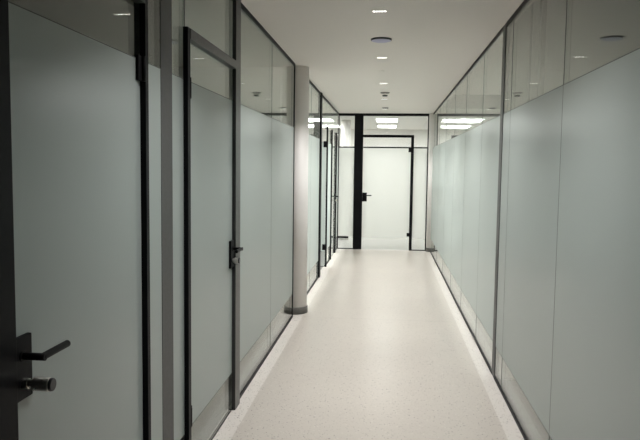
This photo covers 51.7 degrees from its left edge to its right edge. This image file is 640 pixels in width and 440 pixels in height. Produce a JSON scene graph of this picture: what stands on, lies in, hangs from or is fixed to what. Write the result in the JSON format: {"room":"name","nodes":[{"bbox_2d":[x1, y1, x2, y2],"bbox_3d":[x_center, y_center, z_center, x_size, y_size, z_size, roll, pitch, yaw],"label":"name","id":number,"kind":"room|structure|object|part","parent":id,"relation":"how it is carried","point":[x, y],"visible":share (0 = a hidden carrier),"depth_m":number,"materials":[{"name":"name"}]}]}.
{"room":"office corridor","nodes":[
{"label":"office corridor","id":0,"kind":"room"},
{"bbox_2d":[8,0,133,55],"bbox_3d":[-2.407,-0.023,3.025,3.288,2.550,0.130,1,4,6],"label":"wall","id":1,"kind":"structure","parent":0,"point":[109,22],"depth_m":2.75,"materials":[{"name":"grey glass"}]},
{"bbox_2d":[172,67,281,121],"bbox_3d":[-2.019,-0.335,7.075,3.225,2.550,0.120,1,4,6],"label":"wall","id":2,"kind":"structure","parent":0,"point":[261,87],"depth_m":6.80,"materials":[{"name":"white paint"}]},
{"bbox_2d":[280,65,308,314],"bbox_3d":[-0.264,-0.299,6.896,0.298,2.550,0.298,1,4,6],"label":"column","id":3,"kind":"structure","parent":0,"point":[300,306],"depth_m":6.78,"materials":[{"name":"white paint"}]},
{"bbox_2d":[339,120,350,239],"bbox_3d":[0.535,-0.852,14.096,0.200,2.550,0.200,1,4,6],"label":"column","id":4,"kind":"structure","parent":0,"point":[345,124],"depth_m":13.94,"materials":[{"name":"white paint"}]},
{"bbox_2d":[172,0,534,129],"bbox_3d":[0.204,-1.852,7.273,7.545,0.500,19.950,1,4,6],"label":"ceiling","id":5,"kind":"structure","parent":0,"point":[434,43],"depth_m":5.43,"materials":[{"name":"white paint"}]},
{"bbox_2d":[241,3,294,65],"bbox_3d":[-0.387,-1.440,5.294,0.024,0.028,2.478,1,4,6],"label":"channel","id":6,"kind":"object","parent":5,"relation":"attached to","point":[244,9],"visible":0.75,"depth_m":4.96,"materials":[{"name":"black metal"}]},
{"bbox_2d":[309,80,320,93],"bbox_3d":[-0.105,-1.649,8.016,0.024,0.028,1.970,1,4,6],"label":"channel","id":7,"kind":"object","parent":5,"relation":"attached to","point":[310,82],"visible":0.5,"depth_m":8.25,"materials":[{"name":"black metal"}]},
{"bbox_2d":[323,96,338,114],"bbox_3d":[0.176,-1.858,10.727,0.024,0.028,3.237,1,4,6],"label":"channel","id":8,"kind":"object","parent":5,"relation":"attached to","point":[328,102],"visible":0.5,"depth_m":10.53,"materials":[{"name":"black metal"}]},
{"bbox_2d":[322,98,326,128],"bbox_3d":[0.053,-1.550,9.585,0.012,0.412,0.896,1,4,6],"label":"window","id":9,"kind":"structure","parent":8,"relation":"attached to","point":[324,111],"depth_m":9.67,"materials":[{"name":"clear glass"}]},
{"bbox_2d":[327,103,331,129],"bbox_3d":[0.144,-1.641,10.456,0.012,0.364,0.856,1,4,6],"label":"window","id":10,"kind":"structure","parent":8,"relation":"attached to","point":[329,108],"depth_m":10.47,"materials":[{"name":"clear glass"}]},
{"bbox_2d":[332,108,335,134],"bbox_3d":[0.231,-1.682,11.306,0.012,0.412,0.846,1,4,6],"label":"window","id":11,"kind":"structure","parent":8,"relation":"attached to","point":[333,110],"depth_m":11.39,"materials":[{"name":"clear glass"}]},
{"bbox_2d":[336,112,338,133],"bbox_3d":[0.307,-1.762,12.037,0.012,0.364,0.623,1,4,6],"label":"window","id":12,"kind":"structure","parent":8,"relation":"attached to","point":[337,115],"depth_m":12.08,"materials":[{"name":"clear glass"}]},
{"bbox_2d":[371,37,391,42],"bbox_3d":[0.488,-1.427,5.254,0.166,0.026,0.166,1,4,6],"label":"ceiling speaker","id":13,"kind":"object","parent":5,"relation":"attached to","point":[376,39],"visible":1,"depth_m":5.21,"materials":[{"name":"black plastic"}]},
{"bbox_2d":[371,39,390,42],"bbox_3d":[0.488,-1.420,5.255,0.158,0.012,0.158,1,4,6],"label":"grille","id":14,"kind":"object","parent":13,"relation":"attached to","point":[373,40],"depth_m":5.22,"materials":[{"name":"grey"}]},
{"bbox_2d":[339,113,428,115],"bbox_3d":[1.185,-1.958,12.282,1.677,0.045,0.070,1,4,6],"label":"channel","id":15,"kind":"object","parent":5,"relation":"attached to","point":[340,114],"visible":0.89,"depth_m":12.25,"materials":[{"name":"black metal"}]},
{"bbox_2d":[380,92,389,96],"bbox_3d":[0.876,-1.694,8.904,0.124,0.054,0.124,1,4,6],"label":"smoke detector","id":16,"kind":"object","parent":5,"relation":"attached to","point":[384,93],"visible":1,"depth_m":8.89,"materials":[{"name":"grey plastic"}]},
{"bbox_2d":[375,118,397,121],"bbox_3d":[1.406,-2.095,13.860,0.460,0.012,1.020,1,4,6],"label":"ceiling light panel","id":17,"kind":"object","parent":5,"relation":"attached to","point":[377,119],"visible":1,"depth_m":13.65,"materials":[{"name":"white paint"}]},
{"bbox_2d":[377,125,396,127],"bbox_3d":[1.611,-2.248,15.843,0.460,0.012,1.020,1,4,6],"label":"ceiling light panel","id":18,"kind":"object","parent":5,"relation":"attached to","point":[378,126],"visible":1,"depth_m":15.85,"materials":[{"name":"white paint"}]},
{"bbox_2d":[433,27,502,114],"bbox_3d":[1.704,-1.656,8.396,0.024,0.028,7.367,1,4,6],"label":"channel","id":19,"kind":"object","parent":5,"relation":"attached to","point":[500,33],"visible":0.79,"depth_m":5.93,"materials":[{"name":"black metal"}]},
{"bbox_2d":[506,0,531,26],"bbox_3d":[0.933,-1.084,0.944,0.024,0.028,7.430,1,4,6],"label":"channel","id":20,"kind":"object","parent":5,"relation":"attached to","point":[524,3],"visible":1,"depth_m":4.22,"materials":[{"name":"black metal"}]},
{"bbox_2d":[181,229,551,439],"bbox_3d":[0.667,0.999,7.444,8.549,0.100,19.950,1,4,6],"label":"floor","id":21,"kind":"structure","parent":0,"point":[379,351],"depth_m":4.99,"materials":[{"name":"stone"}]},
{"bbox_2d":[0,0,18,439],"bbox_3d":[-0.780,0.110,1.585,0.023,2.550,0.130,1,4,6],"label":"frame post","id":22,"kind":"object","parent":21,"relation":"on","point":[8,349],"visible":1,"depth_m":1.61,"materials":[{"name":"black metal"}]},
{"bbox_2d":[139,0,150,439],"bbox_3d":[-0.679,0.034,2.566,0.023,2.550,0.031,1,4,6],"label":"frame post","id":23,"kind":"object","parent":21,"relation":"on","point":[143,7],"visible":1,"depth_m":2.55,"materials":[{"name":"black metal"}]},
{"bbox_2d":[8,1,145,439],"bbox_3d":[-0.700,0.291,2.117,0.112,2.100,0.912,1,4,6],"label":"door","id":24,"kind":"structure","parent":23,"relation":"attached to","point":[75,96],"depth_m":2.01,"materials":[{"name":"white glass"}]},
{"bbox_3d":[-0.776,0.384,1.715,0.014,0.167,0.084,1,4,6],"label":"lock plate","id":25,"kind":"part","parent":24,"relation":"part of","materials":[{"name":"black metal"}]},
{"bbox_3d":[-0.733,0.348,1.764,0.065,0.031,0.150,1,4,6],"label":"lever handle","id":26,"kind":"part","parent":24,"relation":"part of","materials":[{"name":"black metal"}]},
{"bbox_3d":[-0.730,-1.001,2.018,0.012,0.346,0.905,1,4,6],"label":"window","id":27,"kind":"structure","parent":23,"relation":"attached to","visible":0},
{"bbox_2d":[131,0,144,2],"bbox_3d":[-0.721,-0.804,2.032,0.038,0.048,0.909,1,4,6],"label":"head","id":28,"kind":"structure","parent":27,"relation":"attached to","point":[134,1],"depth_m":2.46},
{"bbox_2d":[183,26,191,439],"bbox_3d":[-0.626,0.190,3.115,0.023,2.156,0.042,1,4,6],"label":"frame post","id":29,"kind":"object","parent":21,"relation":"on","point":[186,30],"visible":1,"depth_m":3.09,"materials":[{"name":"black metal"}]},
{"bbox_2d":[190,77,242,439],"bbox_3d":[-0.557,0.177,3.590,0.093,2.100,0.926,1,4,6],"label":"door","id":30,"kind":"structure","parent":29,"relation":"attached to","point":[213,260],"depth_m":3.56,"materials":[{"name":"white glass"}]},
{"bbox_3d":[-0.538,0.207,4.015,0.014,0.167,0.084,1,4,6],"label":"lock plate","id":31,"kind":"part","parent":30,"relation":"part of","materials":[{"name":"black metal"}]},
{"bbox_3d":[-0.506,0.180,3.953,0.065,0.031,0.150,1,4,6],"label":"lever handle","id":32,"kind":"part","parent":30,"relation":"part of","materials":[{"name":"black"}]},
{"bbox_2d":[232,0,240,409],"bbox_3d":[-0.520,-0.084,4.099,0.023,2.550,0.127,1,4,6],"label":"frame post","id":33,"kind":"object","parent":21,"relation":"on","point":[236,44],"visible":1,"depth_m":4.07,"materials":[{"name":"grey metal"}]},
{"bbox_2d":[240,315,292,397],"bbox_3d":[-0.418,1.077,5.491,0.024,0.022,2.478,1,4,6],"label":"channel","id":34,"kind":"object","parent":21,"relation":"on","point":[244,387],"visible":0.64,"depth_m":5.20,"materials":[{"name":"black metal"}]},
{"bbox_2d":[240,104,271,361],"bbox_3d":[-0.466,-0.133,4.773,0.013,2.500,1.224,1,4,6],"label":"window","id":35,"kind":"structure","parent":34,"relation":"on","point":[256,127],"depth_m":4.73,"materials":[{"name":"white glass"}]},
{"bbox_2d":[270,112,271,333],"bbox_3d":[-0.398,-0.179,5.381,0.003,2.500,0.006,1,4,6],"label":"joint","id":36,"kind":"object","parent":34,"relation":"on","point":[271,112],"visible":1,"depth_m":5.37,"materials":[{"name":"grey"}]},
{"bbox_2d":[271,118,293,320],"bbox_3d":[-0.339,-0.227,6.002,0.013,2.500,1.246,1,4,6],"label":"window","id":37,"kind":"structure","parent":34,"relation":"on","point":[282,133],"depth_m":5.91,"materials":[{"name":"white glass"}]},
{"bbox_2d":[292,66,294,314],"bbox_3d":[-0.265,-0.279,6.636,0.007,2.550,0.030,1,4,6],"label":"frame post","id":38,"kind":"object","parent":21,"relation":"on","point":[294,66],"visible":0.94,"depth_m":6.62,"materials":[{"name":"black metal"}]},
{"bbox_2d":[318,92,322,277],"bbox_3d":[0.004,-0.472,9.154,0.023,2.550,0.130,1,4,6],"label":"frame post","id":39,"kind":"object","parent":21,"relation":"on","point":[321,94],"visible":0.91,"depth_m":9.11,"materials":[{"name":"black metal"}]},
{"bbox_2d":[325,126,327,266],"bbox_3d":[0.102,-0.351,10.146,0.023,2.156,0.040,1,4,6],"label":"frame post","id":40,"kind":"object","parent":21,"relation":"on","point":[327,126],"visible":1,"depth_m":10.13,"materials":[{"name":"black metal"}]},
{"bbox_2d":[321,133,326,266],"bbox_3d":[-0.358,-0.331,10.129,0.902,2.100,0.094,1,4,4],"label":"door","id":41,"kind":"structure","parent":40,"relation":"attached to","point":[324,144],"depth_m":10.13,"materials":[{"name":"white glass"}]},
{"bbox_2d":[330,130,332,259],"bbox_3d":[0.186,-0.413,10.959,0.023,2.156,0.040,1,4,6],"label":"frame post","id":42,"kind":"object","parent":21,"relation":"on","point":[331,130],"visible":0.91,"depth_m":10.94,"materials":[{"name":"black metal"}]},
{"bbox_2d":[331,134,338,256],"bbox_3d":[0.252,-0.423,11.397,0.093,2.100,0.852,1,4,6],"label":"door","id":43,"kind":"structure","parent":42,"relation":"attached to","point":[334,196],"depth_m":11.53,"materials":[{"name":"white glass"}]},
{"bbox_2d":[334,133,336,252],"bbox_3d":[0.282,-0.485,11.887,0.023,2.156,0.130,1,4,6],"label":"frame post","id":44,"kind":"object","parent":21,"relation":"on","point":[336,133],"visible":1,"depth_m":11.85,"materials":[{"name":"black metal"}]},
{"bbox_2d":[337,116,339,248],"bbox_3d":[0.346,-0.705,12.477,0.018,2.505,0.046,1,4,6],"label":"frame post","id":45,"kind":"object","parent":21,"relation":"on","point":[339,116],"visible":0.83,"depth_m":12.45,"materials":[{"name":"black metal"}]},
{"bbox_2d":[353,116,363,248],"bbox_3d":[0.718,-0.696,12.427,0.163,2.505,0.070,1,4,6],"label":"frame post","id":46,"kind":"object","parent":21,"relation":"on","point":[359,120],"visible":1,"depth_m":12.39,"materials":[{"name":"black metal"}]},
{"bbox_2d":[409,135,413,250],"bbox_3d":[1.709,-0.502,12.340,0.052,2.156,0.070,1,4,6],"label":"frame post","id":47,"kind":"object","parent":21,"relation":"on","point":[412,136],"visible":1,"depth_m":12.31,"materials":[{"name":"black metal"}]},
{"bbox_2d":[361,137,410,249],"bbox_3d":[1.239,-0.487,12.351,0.894,2.097,0.089,1,4,6],"label":"door","id":48,"kind":"structure","parent":47,"relation":"attached to","point":[386,170],"depth_m":12.38,"materials":[{"name":"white glass"}]},
{"bbox_3d":[0.838,-0.433,12.423,0.084,0.167,0.014,1,4,6],"label":"lock plate","id":49,"kind":"part","parent":48,"relation":"part of","materials":[{"name":"black metal"}]},
{"bbox_2d":[425,116,428,250],"bbox_3d":[1.994,-0.670,12.297,0.020,2.505,0.070,1,4,6],"label":"frame post","id":50,"kind":"object","parent":21,"relation":"on","point":[428,116],"visible":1,"depth_m":12.26,"materials":[{"name":"black metal"}]},
{"bbox_2d":[430,251,491,373],"bbox_3d":[1.673,0.861,8.593,0.024,0.022,7.367,1,4,6],"label":"channel","id":51,"kind":"object","parent":21,"relation":"on","point":[486,359],"visible":0.64,"depth_m":6.05,"materials":[{"name":"black metal"}]},
{"bbox_2d":[430,114,434,250],"bbox_3d":[2.048,-0.663,11.968,0.013,2.500,0.358,1,4,6],"label":"window","id":52,"kind":"structure","parent":51,"relation":"on","point":[434,114],"depth_m":11.96,"materials":[{"name":"clear glass"}]},
{"bbox_2d":[432,108,439,260],"bbox_3d":[1.967,-0.604,11.194,0.013,2.500,1.196,1,4,6],"label":"window","id":53,"kind":"structure","parent":51,"relation":"on","point":[437,114],"depth_m":11.15,"materials":[{"name":"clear glass"}]},
{"bbox_2d":[436,99,446,272],"bbox_3d":[1.844,-0.512,10.004,0.013,2.500,1.196,1,4,6],"label":"window","id":54,"kind":"structure","parent":51,"relation":"on","point":[443,109],"depth_m":9.96,"materials":[{"name":"clear glass"}]},
{"bbox_2d":[442,88,455,287],"bbox_3d":[1.720,-0.420,8.804,0.013,2.500,1.216,1,4,6],"label":"window","id":55,"kind":"structure","parent":51,"relation":"on","point":[450,123],"depth_m":8.74,"materials":[{"name":"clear glass"}]},
{"bbox_2d":[450,75,466,307],"bbox_3d":[1.596,-0.328,7.604,0.013,2.500,1.196,1,4,6],"label":"window","id":56,"kind":"structure","parent":51,"relation":"on","point":[461,89],"depth_m":7.54,"materials":[{"name":"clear glass"}]},
{"bbox_2d":[461,55,483,336],"bbox_3d":[1.470,-0.235,6.394,0.013,2.500,1.236,1,4,6],"label":"window","id":57,"kind":"structure","parent":51,"relation":"on","point":[475,77],"depth_m":6.31,"materials":[{"name":"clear glass"}]},
{"bbox_2d":[475,53,484,338],"bbox_3d":[1.402,-0.188,5.779,0.003,2.500,0.006,1,4,6],"label":"joint","id":58,"kind":"object","parent":51,"relation":"on","point":[484,53],"visible":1,"depth_m":5.76,"materials":[{"name":"grey"}]},
{"bbox_2d":[476,49,499,347],"bbox_3d":[1.358,-0.152,5.310,0.013,2.500,0.941,1,4,6],"label":"window","id":59,"kind":"structure","parent":51,"relation":"on","point":[490,129],"depth_m":5.32,"materials":[{"name":"clear glass"}]},
{"bbox_2d":[492,24,506,377],"bbox_3d":[1.297,-0.114,4.785,0.005,2.550,0.115,1,4,6],"label":"frame post","id":60,"kind":"object","parent":21,"relation":"on","point":[504,26],"visible":1,"depth_m":4.77,"materials":[{"name":"grey metal"}]},
{"bbox_2d":[494,376,530,439],"bbox_3d":[0.901,1.433,1.141,0.024,0.022,7.430,1,4,6],"label":"channel","id":61,"kind":"object","parent":21,"relation":"on","point":[496,378],"visible":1,"depth_m":4.15,"materials":[{"name":"black metal"}]},
{"bbox_2d":[496,111,509,356],"bbox_3d":[1.284,-0.096,4.590,0.013,2.500,0.274,1,4,6],"label":"window","id":62,"kind":"structure","parent":61,"relation":"on","point":[506,116],"depth_m":4.60,"materials":[{"name":"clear glass"}]},
{"bbox_2d":[501,24,513,386],"bbox_3d":[1.264,-0.086,4.452,0.003,2.500,0.006,1,4,6],"label":"joint","id":63,"kind":"object","parent":61,"relation":"on","point":[513,24],"visible":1,"depth_m":4.42,"materials":[{"name":"grey"}]},
{"bbox_2d":[502,85,562,433],"bbox_3d":[1.201,-0.035,3.789,0.013,2.500,1.333,1,4,6],"label":"glass panel","id":64,"kind":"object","parent":61,"relation":"on","point":[535,125],"depth_m":3.63,"materials":[{"name":"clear glass"}]},
{"bbox_2d":[549,0,567,439],"bbox_3d":[1.127,0.016,3.126,0.003,2.500,0.006,1,4,6],"label":"joint","id":65,"kind":"object","parent":61,"relation":"on","point":[567,0],"visible":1,"depth_m":3.10,"materials":[{"name":"grey"}]},
{"bbox_2d":[549,48,639,439],"bbox_3d":[1.063,0.067,2.464,0.013,2.500,1.331,1,4,6],"label":"glass panel","id":66,"kind":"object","parent":61,"relation":"on","point":[595,382],"depth_m":2.50,"materials":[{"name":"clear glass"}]},
{"bbox_2d":[527,3,532,101],"bbox_3d":[1.460,-0.280,4.683,0.010,2.900,0.032,1,4,6],"label":"post","id":67,"kind":"object","parent":21,"relation":"on","point":[531,17],"depth_m":4.61,"materials":[{"name":"grey metal"}]},
{"bbox_2d":[537,0,546,96],"bbox_3d":[1.533,-0.277,4.661,0.032,2.900,0.062,1,4,6],"label":"post","id":68,"kind":"object","parent":21,"relation":"on","point":[543,3],"depth_m":4.57,"materials":[{"name":"grey"}]},
{"bbox_3d":[-0.137,0.868,8.213,0.024,0.022,1.970,1,4,6],"label":"channel","id":69,"kind":"object","parent":21,"relation":"on","visible":0},
{"bbox_2d":[307,83,311,291],"bbox_3d":[-0.171,-0.351,7.618,0.013,2.500,0.966,1,4,6],"label":"window","id":70,"kind":"structure","parent":69,"relation":"on","point":[310,85],"depth_m":7.96,"materials":[{"name":"clear glass"}]},
{"bbox_2d":[309,100,311,287],"bbox_3d":[-0.117,-0.388,8.099,0.003,2.500,0.006,1,4,6],"label":"joint","id":71,"kind":"object","parent":69,"relation":"on","point":[311,100],"visible":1,"depth_m":8.11,"materials":[{"name":"grey"}]},
{"bbox_2d":[309,86,319,288],"bbox_3d":[-0.070,-0.426,8.595,0.013,2.500,0.996,1,4,6],"label":"window","id":72,"kind":"structure","parent":69,"relation":"on","point":[315,115],"depth_m":8.56,"materials":[{"name":"clear glass"}]},
{"bbox_3d":[0.114,0.681,10.638,0.024,0.022,0.780,1,4,6],"label":"channel","id":73,"kind":"object","parent":21,"relation":"on","visible":0},
{"bbox_2d":[324,129,330,264],"bbox_3d":[0.129,-0.383,10.554,0.013,2.114,0.776,1,4,6],"label":"window","id":74,"kind":"structure","parent":73,"relation":"on","point":[329,131],"depth_m":10.63,"materials":[{"name":"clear glass"}]},
{"bbox_3d":[0.285,0.555,12.282,0.024,0.022,0.497,1,4,6],"label":"channel","id":75,"kind":"object","parent":21,"relation":"on","visible":0},
{"bbox_2d":[336,135,337,247],"bbox_3d":[0.299,-0.510,12.199,0.013,2.114,0.493,1,4,6],"label":"window","id":76,"kind":"structure","parent":75,"relation":"on","point":[337,135],"depth_m":12.33,"materials":[{"name":"clear glass"}]},
{"bbox_3d":[0.480,0.539,12.549,0.285,0.016,0.026,1,4,6],"label":"channel","id":77,"kind":"object","parent":21,"relation":"on","visible":0},
{"bbox_2d":[338,146,353,237],"bbox_3d":[0.494,-0.708,12.442,0.285,2.489,0.028,1,4,6],"label":"window","id":78,"kind":"structure","parent":77,"relation":"on","point":[346,154],"depth_m":12.46,"materials":[{"name":"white glass"}]},
{"bbox_3d":[-0.684,1.274,2.930,0.024,0.022,0.502,1,4,6],"label":"channel","id":79,"kind":"object","parent":21,"relation":"on","visible":0},
{"bbox_2d":[148,63,162,439],"bbox_3d":[-0.683,0.028,2.680,0.013,2.500,0.192,1,4,6],"label":"window","id":80,"kind":"structure","parent":79,"relation":"on","point":[153,71],"depth_m":2.71,"materials":[{"name":"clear glass"}]},
{"bbox_2d":[134,0,184,439],"bbox_3d":[-0.707,0.005,2.933,0.114,2.550,0.304,1,4,6],"label":"window","id":81,"kind":"structure","parent":79,"relation":"on","point":[177,82],"depth_m":2.89,"materials":[{"name":"clear glass"}]},
{"bbox_3d":[1.845,0.568,12.410,0.248,0.016,0.026,1,4,6],"label":"channel","id":82,"kind":"object","parent":21,"relation":"on","visible":0},
{"bbox_2d":[412,125,427,238],"bbox_3d":[1.861,-0.681,12.309,0.246,2.489,0.015,1,4,6],"label":"window","id":83,"kind":"structure","parent":82,"relation":"on","point":[420,155],"depth_m":12.32,"materials":[{"name":"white glass"}]},
{"bbox_2d":[322,129,428,212],"bbox_3d":[1.787,-1.285,17.270,6.400,3.150,0.120,1,4,6],"label":"wall","id":84,"kind":"structure","parent":0,"point":[420,136],"depth_m":17.15,"materials":[{"name":"white paint"}]},
{"bbox_2d":[426,113,433,251],"bbox_3d":[2.099,-0.685,12.220,0.222,2.550,0.222,1,4,6],"label":"column","id":85,"kind":"structure","parent":0,"point":[431,122],"depth_m":12.15,"materials":[{"name":"white paint"}]},
{"bbox_2d":[486,38,502,94],"bbox_3d":[3.045,-1.777,4.522,3.340,0.150,15.067,1,4,6],"label":"ceiling","id":86,"kind":"structure","parent":0,"point":[494,75],"depth_m":9.14,"materials":[{"name":"white"}]},
{"bbox_2d":[495,0,639,378],"bbox_3d":[2.999,-0.254,4.598,3.386,2.900,0.105,1,4,6],"label":"wall","id":87,"kind":"structure","parent":0,"point":[598,32],"depth_m":4.60,"materials":[{"name":"grey"}]},
{"bbox_3d":[1.282,-1.760,12.288,0.944,0.349,0.012,1,4,6],"label":"window","id":88,"kind":"structure","parent":0,"visible":0},
{"bbox_2d":[363,135,410,137],"bbox_3d":[1.253,-1.562,12.305,0.891,0.048,0.070,1,4,6],"label":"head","id":89,"kind":"structure","parent":88,"relation":"attached to","point":[376,136],"depth_m":12.27},
{"bbox_3d":[-0.578,-1.104,3.486,0.012,0.366,0.941,1,4,6],"label":"window","id":90,"kind":"structure","parent":0,"visible":0},
{"bbox_2d":[190,28,235,68],"bbox_3d":[-0.569,-0.898,3.512,0.038,0.048,0.923,1,4,6],"label":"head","id":91,"kind":"structure","parent":90,"relation":"attached to","point":[197,40],"depth_m":3.43}
]}

